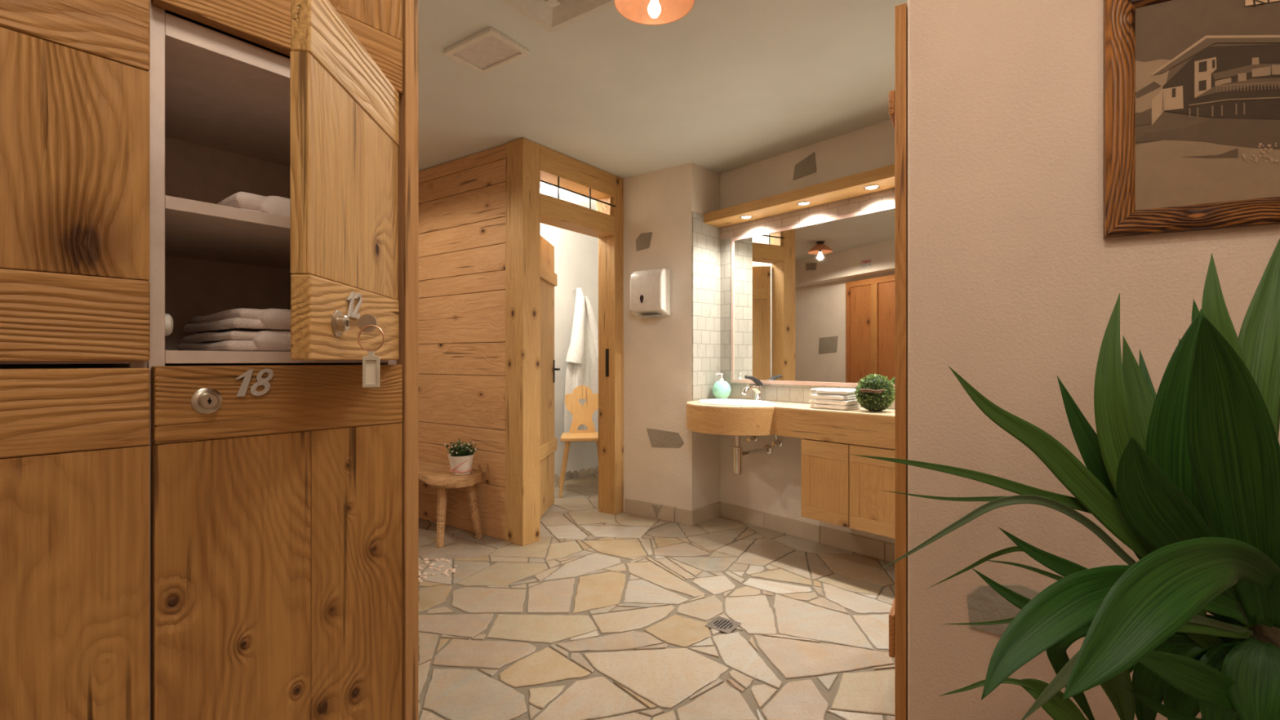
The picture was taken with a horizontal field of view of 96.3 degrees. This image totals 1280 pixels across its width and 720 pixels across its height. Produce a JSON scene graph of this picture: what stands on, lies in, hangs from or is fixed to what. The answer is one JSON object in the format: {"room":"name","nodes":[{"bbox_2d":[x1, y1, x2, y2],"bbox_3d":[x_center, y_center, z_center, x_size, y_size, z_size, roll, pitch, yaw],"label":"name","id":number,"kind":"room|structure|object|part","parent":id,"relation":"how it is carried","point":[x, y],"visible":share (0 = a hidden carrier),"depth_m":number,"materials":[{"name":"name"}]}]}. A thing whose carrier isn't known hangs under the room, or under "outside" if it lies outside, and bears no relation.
{"room":"changing room","nodes":[
{"label":"changing room","id":0,"kind":"room"},
{"bbox_2d":[448,453,474,475],"bbox_3d":[-1.083,0.631,3.471,0.152,0.117,0.152,0,0,0],"label":"pot","id":1,"kind":"object","parent":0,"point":[460,464],"depth_m":3.42,"materials":[{"name":"white ceramic"}]},
{"bbox_2d":[417,144,505,540],"bbox_3d":[-1.733,-0.107,4.158,2.600,2.414,0.062,0,0,35],"label":"wall","id":2,"kind":"structure","parent":0,"point":[461,202],"depth_m":3.71,"materials":[{"name":"brown wood"}]},
{"bbox_2d":[540,222,598,478],"bbox_3d":[-0.848,-0.098,5.101,0.100,2.436,2.422,0,0,37],"label":"wall","id":3,"kind":"structure","parent":0,"point":[575,254],"depth_m":5.28,"materials":[{"name":"paint"}]},
{"bbox_2d":[554,466,598,483],"bbox_3d":[-0.693,1.047,5.217,0.012,0.106,1.749,0,0,37],"label":"baseboard","id":4,"kind":"structure","parent":3,"relation":"attached to","point":[569,475],"depth_m":5.34,"materials":[{"name":"grey stone"}]},
{"bbox_3d":[-0.764,1.060,5.120,0.012,0.079,0.106,0,0,37],"label":"skirting stone","id":5,"kind":"part","parent":4,"relation":"part of","materials":[{"name":"grey stone"}]},
{"bbox_3d":[-0.658,1.060,5.264,0.012,0.081,0.103,0,0,37],"label":"skirting stone","id":6,"kind":"part","parent":4,"relation":"part of","materials":[{"name":"grey stone"}]},
{"bbox_3d":[-0.602,1.065,5.339,0.012,0.070,0.076,0,0,36],"label":"skirting stone","id":7,"kind":"part","parent":4,"relation":"part of","materials":[{"name":"grey stone"}]},
{"bbox_3d":[-0.545,1.065,5.416,0.012,0.070,0.108,0,0,37],"label":"skirting stone","id":8,"kind":"part","parent":4,"relation":"part of","materials":[{"name":"grey stone"}]},
{"bbox_3d":[-0.477,1.069,5.508,0.012,0.063,0.112,0,0,37],"label":"skirting stone","id":9,"kind":"part","parent":4,"relation":"part of","materials":[{"name":"grey stone"}]},
{"bbox_3d":[-0.414,1.069,5.593,0.012,0.061,0.089,0,0,37],"label":"skirting stone","id":10,"kind":"part","parent":4,"relation":"part of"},
{"label":"robe hook","id":11,"kind":"object","parent":3,"relation":"attached to","visible":0},
{"bbox_2d":[564,288,598,432],"bbox_3d":[-0.484,0.031,5.279,0.188,1.380,0.533,0,0,37],"label":"bathrobe","id":12,"kind":"object","parent":11,"relation":"hanging from","point":[582,357],"visible":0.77,"depth_m":5.16,"materials":[{"name":"white fabric"}]},
{"bbox_2d":[417,472,894,719],"bbox_3d":[-0.703,1.097,2.290,8.578,0.018,9.168,0,0,0],"label":"floor","id":13,"kind":"structure","parent":0,"point":[604,615],"depth_m":2.38,"materials":[{"name":"stone"}]},
{"bbox_2d":[0,0,150,719],"bbox_3d":[-0.862,0.100,0.705,0.450,1.960,0.319,0,0,39],"label":"locker","id":14,"kind":"object","parent":13,"relation":"on","point":[75,285],"visible":1,"depth_m":0.64,"materials":[{"name":"brown wood"}]},
{"bbox_3d":[-1.033,0.100,0.842,0.012,1.960,0.287,0,0,39],"label":"panel","id":15,"kind":"part","parent":14,"relation":"part of","materials":[{"name":"black plastic"}]},
{"bbox_3d":[-0.696,-0.221,0.573,0.016,0.251,0.316,0,0,39],"label":"door","id":16,"kind":"part","parent":14,"relation":"part of","materials":[{"name":"brown wood"}]},
{"bbox_3d":[-0.696,0.521,0.573,0.016,0.838,0.316,0,0,39],"label":"door","id":17,"kind":"part","parent":14,"relation":"part of","materials":[{"name":"brown wood"}]},
{"bbox_3d":[-0.695,-0.390,0.571,0.021,0.086,0.316,0,0,39],"label":"rail","id":18,"kind":"part","parent":14,"relation":"part of","materials":[{"name":"brown wood"}]},
{"bbox_3d":[-0.695,-0.047,0.571,0.021,0.097,0.316,0,0,39],"label":"rail","id":19,"kind":"part","parent":14,"relation":"part of","materials":[{"name":"brown wood"}]},
{"bbox_3d":[-0.695,0.056,0.571,0.021,0.093,0.316,0,0,39],"label":"rail","id":20,"kind":"part","parent":14,"relation":"part of","materials":[{"name":"brown wood"}]},
{"bbox_3d":[-0.776,0.100,0.831,0.428,1.960,0.016,0,0,39],"label":"panel","id":21,"kind":"part","parent":14,"relation":"part of","materials":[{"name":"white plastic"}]},
{"bbox_2d":[146,0,417,719],"bbox_3d":[-0.579,0.102,0.904,0.648,1.995,0.343,0,0,39],"label":"locker","id":22,"kind":"object","parent":13,"relation":"on","point":[283,487],"visible":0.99,"depth_m":0.81,"materials":[{"name":"brown wood"}]},
{"bbox_3d":[-0.765,0.100,0.844,0.428,1.960,0.016,0,0,39],"label":"panel","id":23,"kind":"part","parent":22,"relation":"part of","materials":[{"name":"white plastic"}]},
{"bbox_3d":[-0.833,0.100,1.092,0.012,1.960,0.288,0,0,39],"label":"panel","id":24,"kind":"part","parent":22,"relation":"part of","materials":[{"name":"white plastic"}]},
{"bbox_2d":[164,195,290,269],"bbox_3d":[-0.666,-0.198,0.959,0.413,0.016,0.286,0,0,39],"label":"shelf","id":25,"kind":"object","parent":22,"relation":"attached to","point":[197,233],"depth_m":0.89,"materials":[{"name":"white plastic"}]},
{"bbox_2d":[176,330,290,351],"bbox_3d":[-0.621,-0.029,0.967,0.281,0.032,0.199,0,0,39],"label":"folded towel","id":26,"kind":"object","parent":22,"relation":"on","point":[233,340],"visible":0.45,"depth_m":0.85,"materials":[{"name":"white fabric"}]},
{"bbox_2d":[182,308,290,333],"bbox_3d":[-0.616,-0.062,0.969,0.286,0.033,0.194,0,0,39],"label":"folded towel","id":27,"kind":"object","parent":26,"relation":"on","point":[237,319],"visible":0.54,"depth_m":0.85,"materials":[{"name":"white fabric"}]},
{"bbox_2d":[217,191,290,217],"bbox_3d":[-0.643,-0.234,1.003,0.264,0.053,0.178,0,0,39],"label":"folded towel","id":28,"kind":"object","parent":22,"relation":"on","point":[275,205],"visible":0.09,"depth_m":0.89,"materials":[{"name":"white fabric"}]},
{"bbox_3d":[-0.496,0.521,0.822,0.016,0.838,0.316,0,0,39],"label":"door","id":29,"kind":"part","parent":22,"relation":"part of","materials":[{"name":"brown wood"}]},
{"bbox_3d":[-0.494,-0.479,0.821,0.021,0.086,0.316,0,0,39],"label":"rail","id":30,"kind":"part","parent":22,"relation":"part of","materials":[{"name":"brown wood"}]},
{"bbox_3d":[-0.494,0.055,0.821,0.021,0.095,0.316,0,0,39],"label":"rail","id":31,"kind":"part","parent":22,"relation":"part of","materials":[{"name":"brown wood"}]},
{"bbox_3d":[-0.576,0.100,1.081,0.428,1.960,0.016,0,0,39],"label":"panel","id":32,"kind":"part","parent":22,"relation":"part of","materials":[{"name":"brown wood"}]},
{"bbox_3d":[-0.394,-0.222,0.786,0.018,0.250,0.287,0,0,-4],"label":"door","id":33,"kind":"part","parent":22,"relation":"part of","materials":[{"name":"brown wood"}]},
{"bbox_3d":[-0.392,-0.390,0.787,0.022,0.086,0.287,0,0,-4],"label":"rail","id":34,"kind":"part","parent":22,"relation":"part of","materials":[{"name":"brown wood"}]},
{"bbox_3d":[-0.392,-0.048,0.787,0.022,0.097,0.287,0,0,-4],"label":"rail","id":35,"kind":"part","parent":22,"relation":"part of","materials":[{"name":"brown wood"}]},
{"bbox_2d":[347,314,384,387],"bbox_3d":[-0.340,-0.011,0.711,0.045,0.091,0.008,0,0,-6],"label":"key","id":36,"kind":"object","parent":22,"relation":"attached to","point":[367,323],"visible":1,"depth_m":0.71,"materials":[{"name":"silver metal"}]},
{"bbox_3d":[-0.345,-0.045,0.713,0.035,0.023,0.002,0,0,-4],"label":"blade","id":37,"kind":"part","parent":36,"relation":"part of","materials":[{"name":"silver metal"}]},
{"bbox_3d":[-0.334,0.012,0.712,0.019,0.044,0.006,0,0,-14],"label":"tag frame","id":38,"kind":"part","parent":36,"relation":"part of","materials":[{"name":"beige plastic"}]},
{"bbox_3d":[-0.553,0.102,1.089,0.456,1.995,0.023,0,0,39],"label":"panel","id":39,"kind":"part","parent":22,"relation":"part of","materials":[{"name":"brown wood"}]},
{"bbox_2d":[417,460,482,547],"bbox_3d":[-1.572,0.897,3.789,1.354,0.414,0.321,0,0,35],"label":"stool","id":40,"kind":"object","parent":13,"relation":"on","point":[439,476],"visible":0.45,"depth_m":3.42,"materials":[{"name":"brown wood"}]},
{"bbox_3d":[-1.179,0.919,3.406,0.083,0.367,0.093,0,0,35],"label":"leg","id":41,"kind":"part","parent":40,"relation":"part of","materials":[{"name":"brown wood"}]},
{"bbox_3d":[-1.572,0.720,3.789,1.354,0.060,0.321,0,0,35],"label":"seat","id":42,"kind":"part","parent":40,"relation":"part of","materials":[{"name":"brown wood"}]},
{"bbox_2d":[441,438,478,475],"bbox_3d":[-1.083,0.586,3.474,0.188,0.207,0.191,0,0,27],"label":"potted succulent","id":43,"kind":"object","parent":40,"relation":"on","point":[460,457],"visible":1,"depth_m":3.42,"materials":[{"name":"white ceramic"}]},
{"bbox_3d":[-1.029,0.919,3.548,0.114,0.368,0.057,0,0,3],"label":"leg","id":44,"kind":"part","parent":40,"relation":"part of","materials":[{"name":"brown wood"}]},
{"bbox_2d":[505,137,623,546],"bbox_3d":[-0.467,-0.106,3.813,0.157,2.413,0.962,0,0,37],"label":"frame","id":45,"kind":"object","parent":13,"relation":"on","point":[527,162],"visible":0.94,"depth_m":3.48,"materials":[{"name":"brown wood"}]},
{"bbox_3d":[-0.712,-0.106,3.483,0.157,2.413,0.140,0,0,36],"label":"corner post","id":46,"kind":"part","parent":45,"relation":"part of","materials":[{"name":"brown wood"}]},
{"bbox_2d":[540,235,559,516],"bbox_3d":[-0.667,0.113,3.976,0.086,1.945,0.758,0,0,5],"label":"door","id":47,"kind":"structure","parent":45,"relation":"in","point":[548,278],"depth_m":4.14,"materials":[{"name":"brown wood"}]},
{"bbox_3d":[-0.649,0.085,4.327,0.006,0.170,0.030,0,0,5],"label":"latch plate","id":48,"kind":"part","parent":47,"relation":"part of","materials":[{"name":"black metal"}]},
{"bbox_2d":[540,176,615,208],"bbox_3d":[-0.392,-1.089,3.782,0.019,0.137,0.720,0,0,36],"label":"window grille","id":49,"kind":"object","parent":45,"relation":"attached to","point":[557,186],"visible":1,"depth_m":3.73,"materials":[{"name":"black metal"}]},
{"bbox_3d":[-0.515,-1.089,3.623,0.009,0.137,0.009,0,0,14],"label":"upright rod","id":50,"kind":"part","parent":49,"relation":"part of","materials":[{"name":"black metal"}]},
{"bbox_3d":[-0.336,-1.089,3.865,0.009,0.137,0.009,0,0,14],"label":"upright rod","id":51,"kind":"part","parent":49,"relation":"part of","materials":[{"name":"black metal"}]},
{"bbox_3d":[-0.235,0.020,4.112,0.030,0.200,0.002,0,0,36],"label":"strike plate","id":52,"kind":"part","parent":45,"relation":"part of","materials":[{"name":"black metal"}]},
{"bbox_3d":[-0.211,-0.106,4.159,0.157,2.413,0.102,0,0,36],"label":"door post","id":53,"kind":"part","parent":45,"relation":"part of","materials":[{"name":"brown wood"}]},
{"bbox_2d":[558,385,598,497],"bbox_3d":[-0.477,0.658,4.803,0.406,0.881,0.412,0,0,-8],"label":"chair","id":54,"kind":"object","parent":13,"relation":"on","point":[581,415],"visible":0.83,"depth_m":4.94,"materials":[{"name":"brown wood"}]},
{"bbox_3d":[-0.651,0.874,4.913,0.119,0.448,0.038,0,0,31],"label":"leg","id":55,"kind":"part","parent":54,"relation":"part of","materials":[{"name":"brown wood"}]},
{"bbox_3d":[-0.608,0.874,4.623,0.097,0.448,0.092,0,0,-8],"label":"leg","id":56,"kind":"part","parent":54,"relation":"part of","materials":[{"name":"brown wood"}]},
{"bbox_3d":[-0.475,0.640,4.787,0.379,0.030,0.365,0,0,-8],"label":"seat","id":57,"kind":"part","parent":54,"relation":"part of","materials":[{"name":"brown wood"}]},
{"bbox_3d":[-0.500,0.422,4.967,0.300,0.410,0.024,0,-8,-8],"label":"backrest","id":58,"kind":"part","parent":54,"relation":"part of","materials":[{"name":"brown wood"}]},
{"bbox_2d":[705,616,741,633],"bbox_3d":[0.345,1.097,2.377,0.110,0.003,0.110,0,0,36],"label":"floor drain","id":59,"kind":"object","parent":13,"relation":"on","point":[721,624],"visible":1,"depth_m":2.37,"materials":[{"name":"metal"}]},
{"bbox_2d":[848,238,1279,719],"bbox_3d":[0.743,0.444,0.888,0.730,1.313,0.433,0,0,-3],"label":"dracaena plant","id":60,"kind":"object","parent":13,"relation":"on","point":[1185,475],"visible":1,"depth_m":0.82,"materials":[{"name":"green plant"}]},
{"bbox_2d":[417,0,907,210],"bbox_3d":[-0.700,-1.366,2.400,7.800,0.100,8.400,0,0,0],"label":"ceiling","id":61,"kind":"structure","parent":0,"point":[725,86],"depth_m":2.73,"materials":[{"name":"paint"}]},
{"bbox_2d":[443,26,529,74],"bbox_3d":[-0.651,-1.307,2.434,0.300,0.018,0.215,0,0,35],"label":"access panel","id":62,"kind":"object","parent":61,"relation":"attached to","point":[488,50],"visible":1,"depth_m":2.42,"materials":[{"name":"plastic"}]},
{"bbox_2d":[540,182,557,195],"bbox_3d":[-0.742,-1.291,4.352,0.240,0.050,0.240,0,0,36],"label":"lamp","id":63,"kind":"object","parent":61,"relation":"attached to","point":[545,188],"visible":0.38,"depth_m":4.30,"materials":[{"name":"white"}]},
{"bbox_2d":[502,0,614,33],"bbox_3d":[-0.309,-1.292,2.039,0.360,0.045,0.360,0,0,35],"label":"ceiling vent","id":64,"kind":"object","parent":61,"relation":"in","point":[553,15],"visible":0.99,"depth_m":2.13,"materials":[{"name":"paint"}]},
{"bbox_3d":[-0.309,-1.273,2.039,0.040,0.006,0.040,0,0,35],"label":"plate","id":65,"kind":"part","parent":64,"relation":"part of","materials":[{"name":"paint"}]},
{"bbox_2d":[613,0,694,25],"bbox_3d":[0.048,-1.233,1.920,0.270,0.166,0.270,0,0,0],"label":"ceiling lamp","id":66,"kind":"object","parent":61,"relation":"attached to","point":[649,12],"visible":1,"depth_m":2.00,"materials":[{"name":"orange glass"}]},
{"bbox_3d":[0.048,-1.176,1.920,0.044,0.052,0.044,0,0,0],"label":"bulb","id":67,"kind":"part","parent":66,"relation":"part of","materials":[{"name":"beige glass"}]},
{"bbox_2d":[623,162,719,516],"bbox_3d":[0.258,-0.098,4.036,0.786,2.436,0.393,0,0,10],"label":"wall","id":68,"kind":"structure","parent":0,"point":[667,463],"depth_m":3.97,"materials":[{"name":"paint"}]},
{"bbox_2d":[624,498,675,522],"bbox_3d":[0.064,1.050,4.012,0.417,0.100,0.014,0,0,35],"label":"baseboard","id":69,"kind":"structure","parent":68,"relation":"attached to","point":[666,513],"depth_m":4.01,"materials":[{"name":"stone"}]},
{"bbox_2d":[630,268,670,316],"bbox_3d":[0.068,-0.462,3.939,0.260,0.324,0.128,0,0,35],"label":"paper towel dispenser","id":70,"kind":"object","parent":68,"relation":"attached to","point":[650,290],"visible":1,"depth_m":3.88,"materials":[{"name":"white plastic"}]},
{"bbox_2d":[675,507,692,525],"bbox_3d":[0.296,1.050,3.848,0.136,0.100,0.014,0,0,36],"label":"tile","id":71,"kind":"structure","parent":68,"relation":"attached to","point":[683,516],"depth_m":3.84,"materials":[{"name":"tile"}]},
{"bbox_2d":[692,211,719,400],"bbox_3d":[0.460,-0.360,3.938,0.009,1.260,0.323,0,0,43],"label":"tile backsplash","id":72,"kind":"structure","parent":68,"relation":"attached to","point":[705,237],"depth_m":3.92,"materials":[{"name":"tile"}]},
{"bbox_2d":[692,502,719,525],"bbox_3d":[0.452,1.050,3.925,0.014,0.100,0.319,0,0,43],"label":"baseboard","id":73,"kind":"structure","parent":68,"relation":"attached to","point":[711,511],"depth_m":3.91,"materials":[{"name":"stone"}]},
{"bbox_2d":[720,119,894,543],"bbox_3d":[1.374,-0.098,3.238,0.155,2.436,2.300,0,0,-41],"label":"wall","id":74,"kind":"structure","parent":0,"point":[771,483],"depth_m":3.65,"materials":[{"name":"paint"}]},
{"bbox_2d":[746,435,758,442],"bbox_3d":[0.742,0.493,3.803,0.069,0.110,0.048,0,0,-41],"label":"angle valve","id":75,"kind":"object","parent":74,"relation":"attached to","point":[754,438],"visible":0.9,"depth_m":3.80,"materials":[{"name":"silver metal"}]},
{"bbox_2d":[771,435,782,447],"bbox_3d":[0.871,0.503,3.654,0.069,0.110,0.048,0,0,-41],"label":"angle valve","id":76,"kind":"object","parent":74,"relation":"attached to","point":[778,442],"visible":0.98,"depth_m":3.65,"materials":[{"name":"silver metal"}]},
{"bbox_2d":[686,398,894,448],"bbox_3d":[1.071,0.351,3.026,0.571,0.163,2.216,0,0,-41],"label":"countertop","id":77,"kind":"structure","parent":74,"relation":"attached to","point":[863,427],"depth_m":3.20,"materials":[{"name":"brown wood"}]},
{"bbox_2d":[711,373,730,399],"bbox_3d":[0.556,0.180,3.912,0.128,0.180,0.128,0,0,-41],"label":"soap dispenser","id":78,"kind":"object","parent":77,"relation":"on","point":[721,389],"visible":0.91,"depth_m":3.87,"materials":[{"name":"green ceramic"}]},
{"bbox_2d":[697,399,775,406],"bbox_3d":[0.596,0.332,3.576,0.390,0.147,0.530,0,0,-41],"label":"basin","id":79,"kind":"object","parent":77,"relation":"in","point":[744,402],"visible":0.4,"depth_m":3.66,"materials":[{"name":"white ceramic"}]},
{"bbox_2d":[733,435,772,475],"bbox_3d":[0.714,0.561,3.654,0.314,0.307,0.068,0,0,-36],"label":"trap","id":80,"kind":"object","parent":79,"relation":"attached to","point":[738,453],"visible":0.97,"depth_m":3.57,"materials":[{"name":"silver metal"}]},
{"bbox_2d":[741,375,764,400],"bbox_3d":[0.723,0.183,3.686,0.198,0.173,0.063,0,0,-41],"label":"faucet","id":81,"kind":"object","parent":77,"relation":"on","point":[757,388],"visible":0.91,"depth_m":3.69,"materials":[{"name":"silver metal"}]},
{"bbox_3d":[0.723,0.211,3.686,0.198,0.116,0.063,0,0,-41],"label":"spout","id":82,"kind":"part","parent":81,"relation":"part of","materials":[{"name":"silver metal"}]},
{"bbox_3d":[0.737,0.140,3.698,0.151,0.079,0.039,0,0,-41],"label":"lever","id":83,"kind":"part","parent":81,"relation":"part of","materials":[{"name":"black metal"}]},
{"bbox_2d":[809,403,860,410],"bbox_3d":[1.078,0.255,3.185,0.158,0.028,0.234,0,0,-41],"label":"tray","id":84,"kind":"object","parent":77,"relation":"on","point":[833,406],"visible":0.78,"depth_m":3.12,"materials":[{"name":"white fabric"}]},
{"bbox_2d":[808,398,858,404],"bbox_3d":[1.080,0.227,3.186,0.164,0.028,0.239,0,0,-41],"label":"folded towel","id":85,"kind":"object","parent":84,"relation":"on","point":[835,402],"visible":0.8,"depth_m":3.11,"materials":[{"name":"white fabric"}]},
{"bbox_2d":[809,393,856,399],"bbox_3d":[1.076,0.200,3.181,0.158,0.028,0.229,0,0,-41],"label":"folded towel","id":86,"kind":"object","parent":85,"relation":"on","point":[838,397],"visible":0.8,"depth_m":3.11,"materials":[{"name":"white fabric"}]},
{"bbox_2d":[809,387,856,395],"bbox_3d":[1.080,0.172,3.183,0.157,0.028,0.230,0,0,-41],"label":"folded towel","id":87,"kind":"object","parent":86,"relation":"on","point":[818,390],"visible":0.95,"depth_m":3.13,"materials":[{"name":"white fabric"}]},
{"bbox_2d":[854,373,894,411],"bbox_3d":[1.229,0.170,2.999,0.214,0.199,0.203,0,0,-41],"label":"boxwood ball","id":88,"kind":"object","parent":77,"relation":"on","point":[874,393],"visible":1,"depth_m":2.94,"materials":[{"name":"green plant"}]},
{"bbox_2d":[702,164,894,227],"bbox_3d":[1.231,-0.966,3.139,0.200,0.065,2.238,0,0,-41],"label":"shelf","id":89,"kind":"object","parent":74,"relation":"attached to","point":[850,186],"visible":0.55,"depth_m":3.35,"materials":[{"name":"brown wood"}]},
{"bbox_2d":[739,215,752,218],"bbox_3d":[0.692,-0.930,3.732,0.084,0.006,0.084,0,0,-41],"label":"recessed light","id":90,"kind":"object","parent":89,"relation":"attached to","point":[741,216],"visible":1,"depth_m":3.72,"materials":[{"name":"silver metal"}]},
{"bbox_2d":[796,200,811,205],"bbox_3d":[0.974,-0.930,3.407,0.084,0.006,0.084,0,0,-41],"label":"recessed light","id":91,"kind":"object","parent":89,"relation":"attached to","point":[804,202],"visible":1,"depth_m":3.40,"materials":[{"name":"silver metal"}]},
{"bbox_2d":[863,184,879,190],"bbox_3d":[1.248,-0.930,3.089,0.084,0.006,0.084,0,0,-41],"label":"recessed light","id":92,"kind":"object","parent":89,"relation":"attached to","point":[870,187],"visible":1,"depth_m":3.08,"materials":[{"name":"silver metal"}]},
{"bbox_2d":[719,501,894,562],"bbox_3d":[1.298,1.050,3.204,0.014,0.100,2.247,0,0,-41],"label":"baseboard","id":93,"kind":"structure","parent":74,"relation":"attached to","point":[876,548],"depth_m":3.48,"materials":[{"name":"stone"}]},
{"bbox_2d":[720,237,894,409],"bbox_3d":[1.300,-0.330,3.207,0.008,1.200,2.250,0,0,-41],"label":"tile backsplash","id":94,"kind":"structure","parent":74,"relation":"attached to","point":[792,393],"depth_m":3.98,"materials":[{"name":"tile"}]},
{"bbox_2d":[720,187,894,239],"bbox_3d":[1.299,-0.890,3.206,0.009,0.084,2.250,0,0,-41],"label":"trim","id":95,"kind":"structure","parent":74,"relation":"attached to","point":[885,197],"depth_m":3.48,"materials":[{"name":"tile"}]},
{"bbox_2d":[731,204,894,388],"bbox_3d":[1.292,-0.345,3.212,0.012,1.001,2.008,0,0,-41],"label":"wall mirror","id":96,"kind":"object","parent":74,"relation":"attached to","point":[813,302],"visible":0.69,"depth_m":3.47,"materials":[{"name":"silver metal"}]},
{"bbox_2d":[800,438,894,538],"bbox_3d":[1.444,0.651,2.782,0.315,0.431,1.320,0,0,-41],"label":"vanity cabinet","id":97,"kind":"object","parent":74,"relation":"attached to","point":[838,487],"visible":0.36,"depth_m":2.97,"materials":[{"name":"brown wood"}]},
{"bbox_3d":[0.994,0.834,3.079,0.024,0.067,0.282,0,0,-41],"label":"door rail","id":98,"kind":"part","parent":97,"relation":"part of","materials":[{"name":"brown wood"}]},
{"bbox_3d":[0.994,0.482,3.079,0.024,0.086,0.282,0,0,-41],"label":"door rail","id":99,"kind":"part","parent":97,"relation":"part of","materials":[{"name":"brown wood"}]},
{"bbox_3d":[0.995,0.647,3.080,0.020,0.402,0.260,0,0,-41],"label":"door","id":100,"kind":"part","parent":97,"relation":"part of","materials":[{"name":"brown wood"}]},
{"bbox_3d":[1.183,0.834,2.861,0.024,0.067,0.287,0,0,-41],"label":"door rail","id":101,"kind":"part","parent":97,"relation":"part of","materials":[{"name":"brown wood"}]},
{"bbox_3d":[1.183,0.482,2.861,0.024,0.086,0.287,0,0,-41],"label":"door rail","id":102,"kind":"part","parent":97,"relation":"part of","materials":[{"name":"brown wood"}]},
{"bbox_3d":[1.185,0.647,2.861,0.020,0.402,0.265,0,0,-41],"label":"door","id":103,"kind":"part","parent":97,"relation":"part of","materials":[{"name":"brown wood"}]},
{"bbox_2d":[907,0,1279,719],"bbox_3d":[1.737,-0.098,1.000,2.300,2.436,0.106,0,0,28],"label":"wall","id":104,"kind":"structure","parent":0,"point":[1015,282],"depth_m":1.40,"materials":[{"name":"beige paint"}]},
{"bbox_2d":[888,3,907,719],"bbox_3d":[0.885,0.072,1.873,0.045,2.035,0.800,0,0,30],"label":"door frame","id":105,"kind":"structure","parent":104,"relation":"in","point":[898,98],"depth_m":1.52,"materials":[{"name":"brown wood"}]},
{"bbox_2d":[1103,0,1279,237],"bbox_3d":[1.400,-0.556,1.107,0.795,0.557,0.027,0,0,28],"label":"picture frame","id":106,"kind":"object","parent":104,"relation":"attached to","point":[1192,87],"visible":1,"depth_m":1.23,"materials":[{"name":"wood"},{"name":"printed sepia picture"}]},
{"bbox_3d":[1.073,-0.556,1.282,0.054,0.557,0.026,0,0,28],"label":"frame","id":107,"kind":"part","parent":106,"relation":"part of","materials":[{"name":"brown wood"}]},
{"bbox_3d":[1.400,-0.808,1.107,0.795,0.054,0.026,0,0,28],"label":"frame","id":108,"kind":"part","parent":106,"relation":"part of","materials":[{"name":"brown wood"}]},
{"bbox_3d":[1.400,-0.305,1.107,0.795,0.054,0.026,0,0,28],"label":"frame","id":109,"kind":"part","parent":106,"relation":"part of","materials":[{"name":"brown wood"}]}
]}

